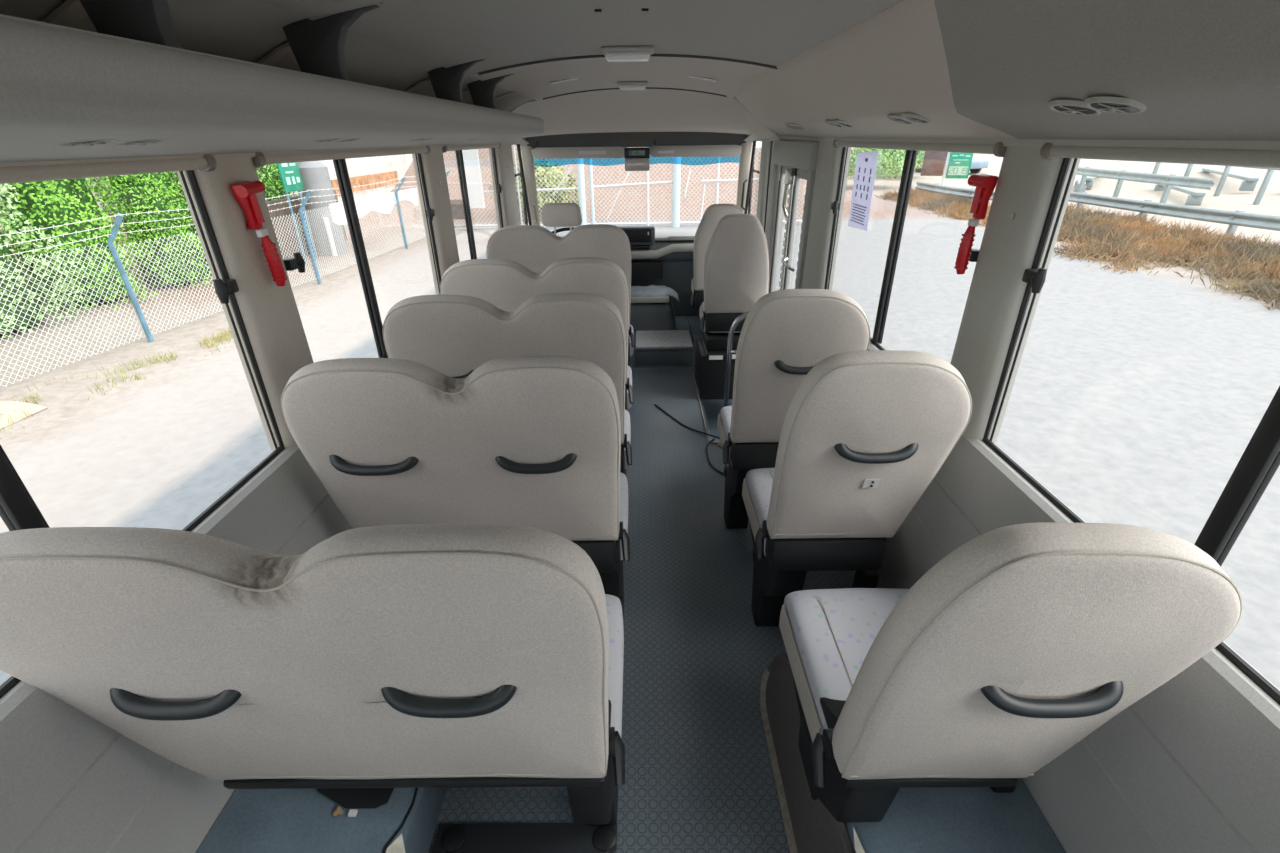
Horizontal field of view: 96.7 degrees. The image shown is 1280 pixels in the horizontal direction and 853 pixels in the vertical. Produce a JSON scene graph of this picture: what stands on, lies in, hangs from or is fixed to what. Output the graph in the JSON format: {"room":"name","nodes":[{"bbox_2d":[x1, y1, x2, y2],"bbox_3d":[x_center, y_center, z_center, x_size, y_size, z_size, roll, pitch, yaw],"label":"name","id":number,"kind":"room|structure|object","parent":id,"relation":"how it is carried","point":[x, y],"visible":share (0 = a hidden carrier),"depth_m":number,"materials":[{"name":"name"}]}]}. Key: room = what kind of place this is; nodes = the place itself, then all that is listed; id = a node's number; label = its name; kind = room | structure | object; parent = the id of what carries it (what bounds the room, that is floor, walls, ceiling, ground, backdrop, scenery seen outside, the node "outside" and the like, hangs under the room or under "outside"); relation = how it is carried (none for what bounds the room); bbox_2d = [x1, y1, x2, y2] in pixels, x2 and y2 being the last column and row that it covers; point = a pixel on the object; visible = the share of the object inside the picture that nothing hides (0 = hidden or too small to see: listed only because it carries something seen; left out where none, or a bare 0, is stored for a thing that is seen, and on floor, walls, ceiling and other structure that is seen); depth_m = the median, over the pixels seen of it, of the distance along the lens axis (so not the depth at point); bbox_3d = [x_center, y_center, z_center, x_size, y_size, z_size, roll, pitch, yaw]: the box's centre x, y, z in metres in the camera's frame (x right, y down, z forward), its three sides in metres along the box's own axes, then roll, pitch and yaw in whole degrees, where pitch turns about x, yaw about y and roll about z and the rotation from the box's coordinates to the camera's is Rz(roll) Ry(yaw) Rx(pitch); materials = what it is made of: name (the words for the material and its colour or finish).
{"room":"vehicle interior","nodes":[
{"label":"vehicle interior","id":0,"kind":"room"},
{"bbox_2d":[0,446,352,852],"bbox_3d":[-0.957,0.189,2.284,0.085,0.896,6.400,-1,27,0],"label":"wall","id":1,"kind":"structure","parent":0,"point":[70,782],"depth_m":1.01,"materials":[{"name":"plastic"}]},
{"bbox_2d":[0,154,284,697],"bbox_3d":[-0.962,0.022,0.839,0.087,0.740,1.296,0,27,1],"label":"window","id":2,"kind":"structure","parent":1,"relation":"in","point":[18,509],"depth_m":1.10,"materials":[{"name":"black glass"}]},
{"bbox_2d":[177,157,313,449],"bbox_3d":[-0.977,-0.310,1.489,0.076,0.732,0.215,-1,27,0],"label":"window pillar","id":3,"kind":"structure","parent":1,"relation":"attached to","point":[269,311],"depth_m":1.42,"materials":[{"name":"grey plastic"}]},
{"bbox_2d":[230,180,286,285],"bbox_3d":[-0.919,-0.462,1.383,0.042,0.247,0.074,-1,27,0],"label":"hammer","id":4,"kind":"object","parent":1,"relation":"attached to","point":[245,192],"visible":1,"depth_m":1.36,"materials":[{"name":"red plastic"}]},
{"bbox_2d":[196,787,446,852],"bbox_3d":[-0.716,1.213,0.853,0.390,0.323,1.620,-1,27,0],"label":"floor","id":5,"kind":"structure","parent":1,"relation":"attached to","point":[387,820],"depth_m":1.28,"materials":[{"name":"blue plastic"}]},
{"bbox_2d":[252,146,441,357],"bbox_3d":[-0.968,-0.636,2.133,0.074,0.740,1.280,-1,27,0],"label":"window","id":6,"kind":"structure","parent":1,"relation":"in","point":[340,166],"depth_m":1.98,"materials":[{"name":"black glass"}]},
{"bbox_2d":[412,147,459,294],"bbox_3d":[-0.977,-0.980,2.805,0.076,0.732,0.270,-1,27,0],"label":"trim","id":7,"kind":"structure","parent":1,"relation":"attached to","point":[433,162],"depth_m":2.71,"materials":[{"name":"grey plastic"}]},
{"bbox_2d":[442,143,502,258],"bbox_3d":[-0.962,-1.308,3.453,0.080,0.740,1.221,0,27,1],"label":"window","id":8,"kind":"structure","parent":1,"relation":"in","point":[459,155],"depth_m":3.27,"materials":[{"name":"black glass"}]},
{"bbox_2d":[489,144,519,228],"bbox_3d":[-0.977,-1.683,4.187,0.076,0.732,0.470,-1,27,0],"label":"trim","id":9,"kind":"structure","parent":1,"relation":"attached to","point":[504,158],"depth_m":4.04,"materials":[{"name":"grey plastic"}]},
{"bbox_2d":[516,144,531,224],"bbox_3d":[-0.954,-1.952,4.729,0.027,0.720,0.186,1,27,4],"label":"trim","id":10,"kind":"structure","parent":1,"relation":"attached to","point":[518,145],"depth_m":4.69,"materials":[{"name":"black rubber"}]},
{"bbox_2d":[257,0,903,99],"bbox_3d":[-0.033,-0.845,1.113,1.208,0.079,5.250,-1,27,0],"label":"ceiling","id":11,"kind":"structure","parent":0,"point":[444,33],"depth_m":1.52,"materials":[{"name":"plastic"}]},
{"bbox_2d":[0,0,543,162],"bbox_3d":[-0.708,-0.708,1.160,0.476,0.271,5.210,-1,27,0],"label":"luggage rack","id":12,"kind":"object","parent":11,"relation":"attached to","point":[126,88],"visible":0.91,"depth_m":0.80,"materials":[{"name":"grey plastic"}]},
{"bbox_2d":[54,139,118,146],"bbox_3d":[-0.730,-0.376,0.751,0.060,0.014,0.087,-1,27,0],"label":"outlet","id":13,"kind":"object","parent":12,"relation":"attached to","point":[70,142],"depth_m":0.75,"materials":[{"name":"black"}]},
{"bbox_2d":[112,139,166,145],"bbox_3d":[-0.730,-0.417,0.831,0.060,0.014,0.087,-1,27,0],"label":"outlet","id":14,"kind":"object","parent":12,"relation":"attached to","point":[127,142],"depth_m":0.83,"materials":[{"name":"black"}]},
{"bbox_2d":[0,0,532,111],"bbox_3d":[-0.808,-0.736,1.168,0.386,0.247,5.250,-1,27,0],"label":"trim","id":15,"kind":"structure","parent":12,"relation":"attached to","point":[244,30],"depth_m":1.08,"materials":[{"name":"plastic"}]},
{"bbox_2d":[601,46,653,61],"bbox_3d":[-0.041,-1.260,1.928,0.176,0.036,0.120,-1,27,0],"label":"recessed light","id":16,"kind":"object","parent":11,"relation":"in","point":[612,53],"visible":1,"depth_m":1.89,"materials":[{"name":"white"}]},
{"bbox_2d":[478,54,777,99],"bbox_3d":[-0.033,-1.677,2.765,1.122,0.061,1.562,-1,27,0],"label":"trim","id":17,"kind":"structure","parent":11,"relation":"attached to","point":[652,55],"depth_m":2.07,"materials":[{"name":"plastic"}]},
{"bbox_2d":[617,81,647,89],"bbox_3d":[-0.041,-1.863,3.114,0.170,0.036,0.120,-1,27,0],"label":"recessed light","id":18,"kind":"object","parent":11,"relation":"in","point":[623,85],"visible":1,"depth_m":3.08,"materials":[{"name":"white"}]},
{"bbox_2d":[735,0,1279,140],"bbox_3d":[0.719,-0.745,1.186,0.440,0.267,5.290,-1,27,0],"label":"duct","id":19,"kind":"object","parent":11,"relation":"attached to","point":[913,69],"visible":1,"depth_m":0.94,"materials":[{"name":"grey"}]},
{"bbox_2d":[887,115,913,123],"bbox_3d":[0.736,-0.864,1.602,0.071,0.024,0.106,-1,27,0],"label":"outlet","id":20,"kind":"object","parent":19,"relation":"attached to","point":[896,118],"depth_m":1.59,"materials":[{"name":"black"}]},
{"bbox_2d":[902,114,930,123],"bbox_3d":[0.736,-0.819,1.513,0.071,0.024,0.106,-1,27,0],"label":"outlet","id":21,"kind":"object","parent":19,"relation":"attached to","point":[913,118],"depth_m":1.50,"materials":[{"name":"black"}]},
{"bbox_2d":[1048,100,1101,115],"bbox_3d":[0.736,-0.538,0.961,0.071,0.024,0.106,-1,27,0],"label":"outlet","id":22,"kind":"object","parent":19,"relation":"attached to","point":[1064,107],"depth_m":0.95,"materials":[{"name":"black"}]},
{"bbox_2d":[1084,96,1146,113],"bbox_3d":[0.736,-0.497,0.880,0.071,0.024,0.106,-1,27,0],"label":"outlet","id":23,"kind":"object","parent":19,"relation":"attached to","point":[1096,104],"depth_m":0.87,"materials":[{"name":"black"}]},
{"bbox_2d":[0,145,1279,689],"bbox_3d":[9.974,-14.526,29.074,160.000,4.310,115.000,-1,27,0],"label":"ground","id":24,"kind":"structure","parent":0,"point":[1136,398],"depth_m":6.94,"materials":[{"name":"concrete"}]},
{"bbox_2d":[0,401,47,429],"bbox_3d":[-6.574,-0.093,5.647,0.750,0.108,0.650,-1,27,0],"label":"cardboard sheet","id":25,"kind":"object","parent":24,"relation":"on","point":[5,406],"visible":1,"depth_m":5.79,"materials":[{"name":"beige"}]},
{"bbox_2d":[0,183,92,337],"bbox_3d":[-9.647,-3.372,7.257,2.753,4.829,2.586,6,28,13],"label":"bush","id":26,"kind":"object","parent":24,"relation":"on","point":[5,250],"visible":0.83,"depth_m":8.12,"materials":[{"name":"green plant"}]},
{"bbox_2d":[0,174,157,313],"bbox_3d":[-9.710,-4.283,8.910,2.624,4.982,2.793,-4,27,-5],"label":"bush","id":27,"kind":"object","parent":24,"relation":"on","point":[45,204],"visible":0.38,"depth_m":9.10,"materials":[{"name":"green plant"}]},
{"bbox_2d":[0,328,233,438],"bbox_3d":[-6.212,-0.722,6.886,1.114,0.140,4.455,5,28,11],"label":"grass tufts","id":28,"kind":"object","parent":24,"relation":"on","point":[216,339],"visible":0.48,"depth_m":6.99,"materials":[{"name":"plant"}]},
{"bbox_2d":[85,171,212,287],"bbox_3d":[-9.146,-4.680,10.549,2.391,4.253,2.273,16,32,30],"label":"bush","id":29,"kind":"object","parent":24,"relation":"on","point":[151,192],"visible":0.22,"depth_m":10.55,"materials":[{"name":"green plant"}]},
{"bbox_2d":[0,170,449,385],"bbox_3d":[-6.569,-2.352,8.381,0.638,1.699,19.303,2,27,6],"label":"fence","id":30,"kind":"object","parent":24,"relation":"on","point":[119,216],"visible":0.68,"depth_m":7.80,"materials":[{"name":"silver metal"}]},
{"bbox_2d":[329,187,417,224],"bbox_3d":[-6.092,-5.214,13.392,0.120,0.458,4.211,1,27,4],"label":"tarp","id":31,"kind":"object","parent":30,"relation":"on","point":[385,209],"visible":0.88,"depth_m":13.21,"materials":[{"name":"fabric"}]},
{"bbox_2d":[450,199,464,218],"bbox_3d":[-5.357,-6.125,16.070,0.812,0.532,0.016,-1,27,0],"label":"mesh panel","id":32,"kind":"object","parent":30,"relation":"attached to","point":[457,207],"visible":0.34,"depth_m":16.06,"materials":[{"name":"grey"}]},
{"bbox_2d":[85,154,412,218],"bbox_3d":[-13.324,-10.584,21.992,7.800,4.200,11.600,-1,27,0],"label":"building","id":33,"kind":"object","parent":24,"relation":"on","point":[365,171],"visible":0.06,"depth_m":20.24,"materials":[{"name":"grey paint"}]},
{"bbox_2d":[256,162,310,239],"bbox_3d":[-9.171,-6.566,13.447,2.809,5.012,2.640,20,34,35],"label":"bush","id":34,"kind":"object","parent":24,"relation":"on","point":[268,174],"visible":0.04,"depth_m":13.50,"materials":[{"name":"green plant"}]},
{"bbox_2d":[277,162,317,262],"bbox_3d":[-7.580,-4.783,12.657,0.093,2.180,0.740,-1,27,0],"label":"sign board","id":35,"kind":"object","parent":24,"relation":"on","point":[289,173],"visible":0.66,"depth_m":12.39,"materials":[{"name":"teal paint"}]},
{"bbox_2d":[266,190,347,257],"bbox_3d":[-8.231,-4.769,13.674,0.150,1.350,4.300,-1,27,0],"label":"wall","id":36,"kind":"structure","parent":24,"relation":"on","point":[282,212],"depth_m":13.20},
{"bbox_2d":[298,161,347,256],"bbox_3d":[-7.512,-5.145,13.399,0.660,2.150,0.710,-1,27,0],"label":"water tank","id":37,"kind":"object","parent":24,"relation":"on","point":[315,177],"visible":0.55,"depth_m":13.15,"materials":[{"name":"grey"}]},
{"bbox_2d":[462,149,484,208],"bbox_3d":[-4.718,-7.008,15.991,0.500,1.650,0.060,-1,27,0],"label":"board","id":38,"kind":"object","parent":24,"relation":"on","point":[470,157],"visible":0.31,"depth_m":15.98,"materials":[{"name":"grey paint"}]},
{"bbox_2d":[491,157,578,209],"bbox_3d":[-3.411,-8.120,18.971,2.860,1.776,2.961,-15,30,-26],"label":"bush","id":39,"kind":"object","parent":24,"relation":"on","point":[555,172],"visible":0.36,"depth_m":18.47,"materials":[{"name":"green plant"}]},
{"bbox_2d":[443,141,806,228],"bbox_3d":[0.057,-7.315,16.846,11.953,2.700,0.255,-1,27,0],"label":"fence","id":40,"kind":"object","parent":24,"relation":"on","point":[677,164],"visible":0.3,"depth_m":16.97,"materials":[{"name":"silver metal"}]},
{"bbox_2d":[847,147,905,180],"bbox_3d":[11.818,-13.037,28.719,3.824,3.344,3.783,12,30,24],"label":"bush","id":41,"kind":"object","parent":24,"relation":"on","point":[889,155],"visible":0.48,"depth_m":27.63,"materials":[{"name":"green plant"}]},
{"bbox_2d":[880,149,924,177],"bbox_3d":[15.201,-15.705,33.482,3.972,3.567,3.914,-13,30,-23],"label":"bush","id":42,"kind":"object","parent":24,"relation":"on","point":[919,163],"visible":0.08,"depth_m":32.45,"materials":[{"name":"green plant"}]},
{"bbox_2d":[920,151,973,184],"bbox_3d":[13.732,-11.363,25.686,1.950,1.950,0.160,10,29,20],"label":"road sign","id":43,"kind":"object","parent":24,"relation":"on","point":[959,164],"visible":0.86,"depth_m":25.44,"materials":[{"name":"teal"}]},
{"bbox_2d":[915,152,988,172],"bbox_3d":[19.189,-16.501,35.362,1.840,1.414,4.200,-15,30,-25],"label":"parked car","id":44,"kind":"object","parent":24,"relation":"on","point":[977,164],"visible":0.2,"depth_m":33.99,"materials":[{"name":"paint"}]},
{"bbox_2d":[915,181,994,201],"bbox_3d":[12.247,-8.537,21.396,0.738,0.859,7.136,-6,27,-9],"label":"guardrail","id":45,"kind":"object","parent":24,"relation":"on","point":[936,188],"visible":0.43,"depth_m":21.95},
{"bbox_2d":[874,186,1279,309],"bbox_3d":[12.040,-5.896,16.115,5.596,0.640,20.710,0,27,2],"label":"dry grass","id":46,"kind":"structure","parent":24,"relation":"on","point":[1235,259],"depth_m":12.33,"materials":[{"name":"plant"}]},
{"bbox_2d":[1076,167,1214,202],"bbox_3d":[17.847,-8.742,21.087,0.311,1.355,8.619,3,27,8],"label":"guardrail","id":47,"kind":"object","parent":24,"relation":"on","point":[1170,180],"visible":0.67,"depth_m":19.69,"materials":[{"name":"metal"}]},
{"bbox_2d":[1068,192,1279,236],"bbox_3d":[14.619,-5.080,14.498,0.792,0.946,14.576,-3,27,-4],"label":"guardrail","id":48,"kind":"object","parent":24,"relation":"on","point":[1236,218],"visible":0.63,"depth_m":14.81,"materials":[{"name":"metal"}]},
{"bbox_2d":[1154,184,1205,205],"bbox_3d":[20.997,-9.145,22.275,0.400,0.480,6.000,13,30,26],"label":"steel beam","id":49,"kind":"structure","parent":24,"relation":"on","point":[1195,198],"depth_m":20.29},
{"bbox_2d":[1152,162,1279,204],"bbox_3d":[21.687,-8.729,20.452,0.493,1.662,16.289,8,28,16],"label":"guardrail","id":50,"kind":"object","parent":24,"relation":"on","point":[1270,171],"visible":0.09,"depth_m":21.36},
{"bbox_2d":[1201,168,1258,190],"bbox_3d":[25.492,-10.813,24.792,0.401,0.480,8.000,15,31,28],"label":"steel beam","id":51,"kind":"structure","parent":24,"relation":"on","point":[1249,184],"depth_m":22.18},
{"bbox_2d":[428,368,854,852],"bbox_3d":[-0.009,0.802,2.063,1.840,0.060,5.450,-1,27,0],"label":"floor","id":52,"kind":"structure","parent":0,"point":[699,775],"depth_m":1.96,"materials":[{"name":"plastic"}]},
{"bbox_2d":[0,523,624,825],"bbox_3d":[-0.526,0.517,1.289,0.985,1.163,0.701,-1,27,0],"label":"seat","id":53,"kind":"object","parent":52,"relation":"on","point":[437,655],"visible":0.98,"depth_m":0.82,"materials":[{"name":"fabric"}]},
{"bbox_2d":[281,355,629,624],"bbox_3d":[-0.453,0.215,1.865,0.839,1.178,0.761,-1,27,0],"label":"seat","id":54,"kind":"object","parent":52,"relation":"on","point":[529,441],"visible":0.88,"depth_m":1.39,"materials":[{"name":"fabric"}]},
{"bbox_2d":[382,293,631,474],"bbox_3d":[-0.453,-0.053,2.391,0.840,1.178,0.762,-1,27,0],"label":"seat","id":55,"kind":"object","parent":52,"relation":"on","point":[453,336],"visible":0.43,"depth_m":1.86,"materials":[{"name":"beige fabric"}]},
{"bbox_2d":[432,823,618,852],"bbox_3d":[-0.294,1.171,1.255,0.482,0.019,0.555,-1,27,0],"label":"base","id":56,"kind":"object","parent":52,"relation":"on","point":[483,837],"visible":1,"depth_m":1.47,"materials":[{"name":"grey"}]},
{"bbox_2d":[440,257,633,411],"bbox_3d":[-0.453,-0.325,2.925,0.838,1.178,0.761,-1,27,0],"label":"seat","id":57,"kind":"object","parent":52,"relation":"on","point":[505,284],"visible":0.34,"depth_m":2.37,"materials":[{"name":"beige fabric"}]},
{"bbox_2d":[486,224,634,366],"bbox_3d":[-0.453,-0.708,3.653,0.841,1.200,0.733,-1,27,0],"label":"seat","id":58,"kind":"object","parent":52,"relation":"on","point":[535,248],"visible":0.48,"depth_m":3.12,"materials":[{"name":"beige fabric"}]},
{"bbox_2d":[635,339,694,365],"bbox_3d":[0.192,-0.587,4.517,0.465,0.145,0.215,-1,27,0],"label":"trim","id":59,"kind":"structure","parent":52,"relation":"on","point":[664,356],"depth_m":4.42,"materials":[{"name":"grey"}]},
{"bbox_2d":[695,329,739,399],"bbox_3d":[0.618,-0.458,3.992,0.420,0.420,0.428,-1,27,0],"label":"box","id":60,"kind":"object","parent":52,"relation":"on","point":[711,349],"visible":0.48,"depth_m":3.83,"materials":[{"name":"black plastic"}]},
{"bbox_2d":[699,214,768,332],"bbox_3d":[0.605,-0.992,3.731,0.440,0.830,0.741,-1,27,0],"label":"seat","id":61,"kind":"object","parent":60,"relation":"on","point":[736,259],"visible":0.86,"depth_m":3.42,"materials":[{"name":"beige fabric"}]},
{"bbox_2d":[718,311,748,447],"bbox_3d":[0.676,-0.253,3.159,0.449,0.808,0.070,-1,27,0],"label":"handrail","id":62,"kind":"object","parent":52,"relation":"on","point":[730,351],"visible":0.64,"depth_m":3.08,"materials":[{"name":"silver metal"}]},
{"bbox_2d":[717,289,869,527],"bbox_3d":[0.551,-0.065,2.383,0.458,1.181,0.772,-1,27,0],"label":"seat","id":63,"kind":"object","parent":52,"relation":"on","point":[785,333],"visible":0.67,"depth_m":1.92,"materials":[{"name":"beige fabric"}]},
{"bbox_2d":[760,652,853,852],"bbox_3d":[0.416,1.121,1.058,0.081,0.268,1.670,-1,27,0],"label":"cover","id":64,"kind":"object","parent":52,"relation":"on","point":[809,825],"visible":0.86,"depth_m":1.54,"materials":[{"name":"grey plastic"}]},
{"bbox_2d":[742,350,971,625],"bbox_3d":[0.579,0.202,1.857,0.458,1.181,0.773,-1,27,0],"label":"seat","id":65,"kind":"object","parent":52,"relation":"on","point":[865,434],"visible":0.97,"depth_m":1.45,"materials":[{"name":"beige fabric"}]},
{"bbox_2d":[779,522,1242,821],"bbox_3d":[0.606,0.508,1.284,0.514,1.154,0.716,-1,27,0],"label":"seat","id":66,"kind":"object","parent":52,"relation":"on","point":[1024,640],"visible":1,"depth_m":0.85,"materials":[{"name":"beige fabric"}]},
{"bbox_2d":[631,315,702,367],"bbox_3d":[-0.009,-0.667,5.043,1.840,0.455,1.205,-1,27,0],"label":"floor","id":67,"kind":"structure","parent":0,"point":[691,323],"depth_m":4.79,"materials":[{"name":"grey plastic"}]},
{"bbox_2d":[542,203,581,234],"bbox_3d":[-0.578,-1.272,4.604,0.500,1.037,0.500,-1,27,0],"label":"seat","id":68,"kind":"object","parent":67,"relation":"on","point":[554,215],"visible":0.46,"depth_m":4.20,"materials":[{"name":"beige fabric"}]},
{"bbox_2d":[556,226,699,315],"bbox_3d":[-0.016,-1.390,5.082,1.800,0.800,0.481,-1,27,0],"label":"dashboard","id":69,"kind":"object","parent":67,"relation":"on","point":[658,258],"visible":0.34,"depth_m":4.89,"materials":[{"name":"grey"}]},
{"bbox_2d":[630,285,678,332],"bbox_3d":[0.017,-1.008,4.850,0.620,0.328,0.320,-1,27,0],"label":"engine cover","id":70,"kind":"object","parent":67,"relation":"on","point":[651,307],"visible":0.7,"depth_m":4.74,"materials":[{"name":"grey"}]},
{"bbox_2d":[631,294,668,302],"bbox_3d":[-0.017,-1.105,4.807,0.515,0.050,0.310,-1,27,0],"label":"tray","id":71,"kind":"object","parent":70,"relation":"on","point":[635,298],"depth_m":4.67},
{"bbox_2d":[636,330,692,347],"bbox_3d":[0.189,-0.709,4.590,0.440,0.007,0.415,-1,27,0],"label":"trim","id":72,"kind":"structure","parent":67,"relation":"on","point":[653,338],"depth_m":4.57,"materials":[{"name":"metal"}]},
{"bbox_2d":[691,204,741,306],"bbox_3d":[0.593,-1.295,4.271,0.440,0.770,0.742,-1,27,0],"label":"passenger seat","id":73,"kind":"object","parent":67,"relation":"on","point":[713,213],"visible":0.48,"depth_m":3.92,"materials":[{"name":"beige fabric"}]},
{"bbox_2d":[702,399,731,440],"bbox_3d":[0.665,-0.029,4.008,0.495,0.240,1.230,-1,27,0],"label":"floor","id":74,"kind":"structure","parent":0,"point":[712,408],"depth_m":4.36,"materials":[{"name":"blue plastic"}]},
{"bbox_2d":[799,285,1279,852],"bbox_3d":[0.928,0.605,1.413,0.085,0.896,4.470,-1,27,0],"label":"wall","id":75,"kind":"structure","parent":0,"point":[1192,765],"depth_m":1.00,"materials":[{"name":"plastic"}]},
{"bbox_2d":[692,367,720,443],"bbox_3d":[0.648,-0.185,3.906,0.485,0.012,1.230,-1,27,0],"label":"trim","id":76,"kind":"structure","parent":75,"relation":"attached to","point":[693,368],"depth_m":3.67,"materials":[{"name":"silver metal"}]},
{"bbox_2d":[768,140,818,292],"bbox_3d":[0.900,-0.821,3.650,0.074,1.810,0.930,-1,27,0],"label":"door","id":77,"kind":"structure","parent":75,"relation":"in","point":[793,161],"depth_m":3.39,"materials":[{"name":"grey metal"}]},
{"bbox_2d":[802,141,850,289],"bbox_3d":[0.927,-1.045,2.879,0.076,0.732,0.340,-1,27,0],"label":"trim","id":78,"kind":"structure","parent":75,"relation":"attached to","point":[828,164],"depth_m":2.80,"materials":[{"name":"grey plastic"}]},
{"bbox_2d":[824,140,1005,349],"bbox_3d":[0.918,-0.671,2.149,0.074,0.740,1.340,-1,27,0],"label":"window","id":79,"kind":"structure","parent":75,"relation":"in","point":[911,155],"depth_m":2.07,"materials":[{"name":"black metal"}]},
{"bbox_2d":[848,151,877,230],"bbox_3d":[0.926,-0.982,2.373,0.004,0.307,0.245,-1,27,0],"label":"paper notice","id":80,"kind":"object","parent":79,"relation":"attached to","point":[866,162],"visible":1,"depth_m":2.36,"materials":[{"name":"grey"}]},
{"bbox_2d":[845,778,1065,852],"bbox_3d":[0.657,1.179,0.914,0.464,0.293,1.760,-1,27,0],"label":"trim","id":81,"kind":"structure","parent":75,"relation":"attached to","point":[933,819],"depth_m":1.23,"materials":[{"name":"blue plastic"}]},
{"bbox_2d":[954,174,997,273],"bbox_3d":[0.865,-0.520,1.480,0.042,0.246,0.072,-1,27,0],"label":"hammer","id":82,"kind":"object","parent":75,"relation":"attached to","point":[985,184],"visible":1,"depth_m":1.46,"materials":[{"name":"red plastic"}]},
{"bbox_2d":[950,146,1080,441],"bbox_3d":[0.927,-0.332,1.478,0.076,0.732,0.215,-1,27,0],"label":"window pillar","id":83,"kind":"structure","parent":75,"relation":"attached to","point":[1026,182],"depth_m":1.41,"materials":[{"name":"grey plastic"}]},
{"bbox_2d":[982,143,1279,703],"bbox_3d":[0.912,0.001,0.828,0.088,0.740,1.296,-1,27,-1],"label":"window","id":84,"kind":"structure","parent":75,"relation":"in","point":[1259,462],"depth_m":0.91,"materials":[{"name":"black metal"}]},
{"bbox_3d":[0.928,-1.041,4.648,0.085,0.896,1.070,-1,27,0],"label":"wall","id":85,"kind":"structure","parent":0,"visible":0},
{"bbox_2d":[744,140,755,213],"bbox_3d":[0.904,-1.974,4.718,0.027,0.720,0.186,-2,27,-3],"label":"trim","id":86,"kind":"structure","parent":85,"relation":"attached to","point":[754,142],"depth_m":4.65,"materials":[{"name":"black rubber"}]},
{"bbox_2d":[756,140,770,229],"bbox_3d":[0.927,-1.743,4.252,0.076,0.732,0.220,-1,27,0],"label":"trim","id":87,"kind":"structure","parent":85,"relation":"attached to","point":[765,150],"depth_m":4.16,"materials":[{"name":"grey plastic"}]},
{"bbox_2d":[764,141,772,232],"bbox_3d":[0.934,-1.654,4.084,0.019,0.736,0.200,-1,27,0],"label":"window","id":88,"kind":"structure","parent":85,"relation":"in","point":[771,141],"depth_m":4.12,"materials":[{"name":"metal"}]},
{"bbox_2d":[765,140,784,255],"bbox_3d":[0.927,-1.567,3.904,0.076,0.732,0.240,-1,27,0],"label":"trim","id":89,"kind":"structure","parent":85,"relation":"attached to","point":[772,164],"depth_m":3.90,"materials":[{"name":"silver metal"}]},
{"bbox_3d":[-0.032,-1.097,1.826,2.000,0.380,6.750,-1,27,0],"label":"roof","id":90,"kind":"structure","parent":0,"visible":0},
{"bbox_2d":[0,138,523,166],"bbox_3d":[-0.982,-0.887,1.765,0.076,0.075,6.450,-1,27,0],"label":"trim","id":91,"kind":"structure","parent":90,"relation":"attached to","point":[233,155],"depth_m":1.20,"materials":[{"name":"plastic"}]},
{"bbox_2d":[524,89,750,137],"bbox_3d":[-0.032,-2.166,3.947,1.759,0.274,1.000,-1,27,0],"label":"trim","id":92,"kind":"structure","parent":90,"relation":"attached to","point":[616,110],"depth_m":3.83,"materials":[{"name":"plastic"}]},
{"bbox_2d":[496,99,535,144],"bbox_3d":[-0.795,-2.154,4.076,0.331,0.263,1.260,-1,27,0],"label":"trim","id":93,"kind":"structure","parent":92,"relation":"attached to","point":[522,108],"depth_m":3.65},
{"bbox_2d":[525,132,747,148],"bbox_3d":[-0.030,-2.291,4.513,1.793,0.140,0.365,-1,27,0],"label":"trim","id":94,"kind":"structure","parent":92,"relation":"attached to","point":[623,139],"depth_m":4.58,"materials":[{"name":"grey"}]},
{"bbox_2d":[532,141,624,158],"bbox_3d":[-0.494,-2.230,4.586,0.760,0.132,0.026,-1,27,0],"label":"sun visor","id":95,"kind":"object","parent":94,"relation":"attached to","point":[611,151],"visible":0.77,"depth_m":4.59,"materials":[{"name":"plastic"}]},
{"bbox_2d":[624,147,649,158],"bbox_3d":[-0.024,-2.164,4.501,0.200,0.076,0.074,-1,27,0],"label":"digital clock","id":96,"kind":"object","parent":94,"relation":"attached to","point":[640,152],"visible":1,"depth_m":4.47,"materials":[{"name":"black plastic"}]},
{"bbox_2d":[625,158,649,170],"bbox_3d":[-0.023,-2.090,4.516,0.196,0.112,0.046,-1,27,0],"label":"mirror","id":97,"kind":"object","parent":94,"relation":"attached to","point":[631,164],"visible":1,"depth_m":4.50,"materials":[{"name":"grey mirror"}]},
{"bbox_2d":[650,140,741,156],"bbox_3d":[0.444,-2.240,4.581,0.745,0.132,0.026,-1,27,0],"label":"sun visor","id":98,"kind":"object","parent":94,"relation":"attached to","point":[682,150],"visible":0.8,"depth_m":4.58,"materials":[{"name":"plastic"}]},
{"bbox_2d":[733,97,780,141],"bbox_3d":[0.731,-2.171,4.067,0.336,0.263,1.260,-1,27,0],"label":"trim","id":99,"kind":"structure","parent":90,"relation":"attached to","point":[757,130],"depth_m":3.82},
{"bbox_2d":[755,135,1279,149],"bbox_3d":[0.922,-0.908,1.754,0.076,0.075,6.450,-1,27,0],"label":"trim","id":100,"kind":"structure","parent":90,"relation":"attached to","point":[1212,144],"depth_m":1.12,"materials":[{"name":"plastic"}]},
{"bbox_3d":[-0.013,-1.303,5.429,1.860,1.040,0.060,-1,27,0],"label":"wall","id":101,"kind":"structure","parent":0,"visible":0},
{"bbox_2d":[521,145,539,225],"bbox_3d":[-0.935,-2.018,4.897,0.104,0.792,0.195,-1,27,0],"label":"trim","id":102,"kind":"structure","parent":101,"relation":"attached to","point":[526,151],"depth_m":4.82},
{"bbox_2d":[736,141,752,213],"bbox_3d":[0.885,-2.039,4.887,0.104,0.792,0.195,-1,27,0],"label":"trim","id":103,"kind":"structure","parent":101,"relation":"attached to","point":[746,150],"depth_m":4.77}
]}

